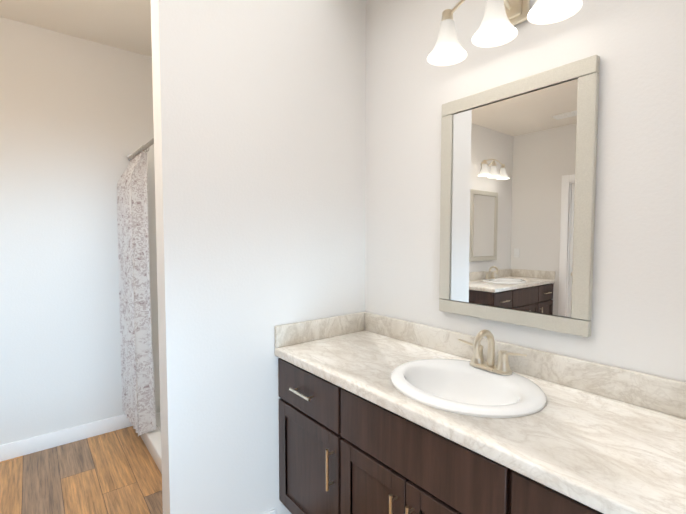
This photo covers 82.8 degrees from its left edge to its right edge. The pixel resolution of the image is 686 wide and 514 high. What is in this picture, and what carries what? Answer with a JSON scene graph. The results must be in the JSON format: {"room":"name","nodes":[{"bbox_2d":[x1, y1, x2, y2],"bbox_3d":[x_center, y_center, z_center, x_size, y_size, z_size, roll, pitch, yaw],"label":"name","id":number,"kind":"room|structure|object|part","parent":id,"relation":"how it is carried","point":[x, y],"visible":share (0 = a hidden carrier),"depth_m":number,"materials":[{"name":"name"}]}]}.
{"room":"bathroom","nodes":[
{"label":"bathroom","id":0,"kind":"room"},
{"bbox_2d":[0,0,151,56],"bbox_3d":[-0.848,-1.374,0.433,3.770,0.060,4.660,-2,4,-39],"label":"ceiling","id":1,"kind":"structure","parent":0,"point":[124,24],"depth_m":2.35,"materials":[{"name":"paint"}]},
{"bbox_2d":[0,17,153,444],"bbox_3d":[-1.666,-0.108,2.767,2.000,2.700,0.100,-2,4,-39],"label":"wall","id":2,"kind":"structure","parent":0,"point":[76,123],"depth_m":2.55,"materials":[{"name":"paint"}]},
{"bbox_2d":[0,414,132,461],"bbox_3d":[-1.975,1.206,2.510,1.115,0.100,0.014,-2,4,-39],"label":"baseboard","id":3,"kind":"structure","parent":2,"relation":"attached to","point":[15,449],"depth_m":2.58,"materials":[{"name":"white wood"}]},
{"bbox_2d":[0,426,162,513],"bbox_3d":[-0.848,1.377,0.570,3.770,0.050,4.660,-2,4,-39],"label":"floor","id":4,"kind":"structure","parent":0,"point":[116,472],"depth_m":2.22,"materials":[{"name":"brown wood"}]},
{"bbox_2d":[117,138,161,473],"bbox_3d":[-0.775,0.230,2.508,0.954,2.050,1.441,-2,4,-39],"label":"shower","id":5,"kind":"object","parent":4,"relation":"on","point":[137,269],"visible":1,"depth_m":2.52,"materials":[{"name":"white fabric"}]},
{"bbox_3d":[-1.065,-0.682,2.230,0.060,0.060,1.439,-2,4,-39],"label":"curtain rail","id":6,"kind":"part","parent":5,"relation":"part of","materials":[{"name":"silver metal"}]},
{"bbox_2d":[277,356,614,513],"bbox_3d":[0.402,0.897,1.373,0.582,0.830,1.616,-2,4,-39],"label":"bathroom vanity","id":7,"kind":"object","parent":4,"relation":"on","point":[379,414],"depth_m":1.31,"materials":[{"name":"brown wood"}]},
{"bbox_2d":[275,328,685,513],"bbox_3d":[0.411,0.463,1.351,0.568,0.040,1.628,-2,4,-39],"label":"countertop","id":8,"kind":"structure","parent":7,"relation":"on","point":[612,453],"depth_m":1.01,"materials":[{"name":"beige stone"}]},
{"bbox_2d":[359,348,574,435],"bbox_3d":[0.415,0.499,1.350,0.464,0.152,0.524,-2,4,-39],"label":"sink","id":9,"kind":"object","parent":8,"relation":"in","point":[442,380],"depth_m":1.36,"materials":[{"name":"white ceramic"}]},
{"bbox_2d":[455,330,530,375],"bbox_3d":[0.522,0.342,1.428,0.136,0.154,0.273,-2,4,-39],"label":"faucet","id":10,"kind":"object","parent":8,"relation":"on","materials":[{"name":"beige metal"}]},
{"bbox_2d":[151,0,365,513],"bbox_3d":[-0.318,-0.063,1.860,1.038,2.700,0.115,-2,4,-39],"label":"wall","id":11,"kind":"structure","parent":0,"point":[259,114],"depth_m":1.70,"materials":[{"name":"paint"}]},
{"bbox_2d":[264,509,275,513],"bbox_3d":[-0.501,1.246,1.694,0.463,0.100,0.014,-2,4,-39],"label":"baseboard","id":12,"kind":"structure","parent":11,"relation":"attached to","point":[272,511],"depth_m":1.82,"materials":[{"name":"white wood"}]},
{"bbox_2d":[365,0,685,381],"bbox_3d":[0.582,-0.053,1.650,0.100,2.700,4.660,-2,4,-39],"label":"wall","id":13,"kind":"structure","parent":0,"point":[638,319],"depth_m":1.28,"materials":[{"name":"paint"}]},
{"bbox_2d":[427,0,581,65],"bbox_3d":[0.557,-0.886,1.389,0.210,0.214,0.555,-2,4,-39],"label":"sconce","id":14,"kind":"object","parent":13,"relation":"attached to","point":[501,19],"visible":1,"depth_m":1.40,"materials":[{"name":"white glass"}]},
{"bbox_3d":[0.409,-0.852,1.530,0.153,0.132,0.153,-2,4,-39],"label":"lamp shade","id":15,"kind":"part","parent":14,"relation":"part of","materials":[{"name":"white glass"}]},
{"bbox_3d":[0.535,-0.844,1.373,0.153,0.132,0.153,-2,4,-39],"label":"lamp shade","id":16,"kind":"part","parent":14,"relation":"part of","materials":[{"name":"white glass"}]},
{"bbox_3d":[0.661,-0.837,1.217,0.153,0.132,0.153,-2,4,-39],"label":"lamp shade","id":17,"kind":"part","parent":14,"relation":"part of","materials":[{"name":"white glass"}]},
{"bbox_2d":[439,54,599,336],"bbox_3d":[0.624,-0.200,1.487,0.026,0.904,0.597,-2,4,-39],"label":"mirror","id":18,"kind":"object","parent":13,"relation":"attached to","point":[518,188],"visible":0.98,"depth_m":1.43,"materials":[{"name":"clear glass"}]},
{"bbox_3d":[0.625,-0.200,1.488,0.014,0.800,0.493,-2,4,-39],"label":"glass","id":19,"kind":"part","parent":18,"relation":"part of","materials":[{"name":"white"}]}
]}

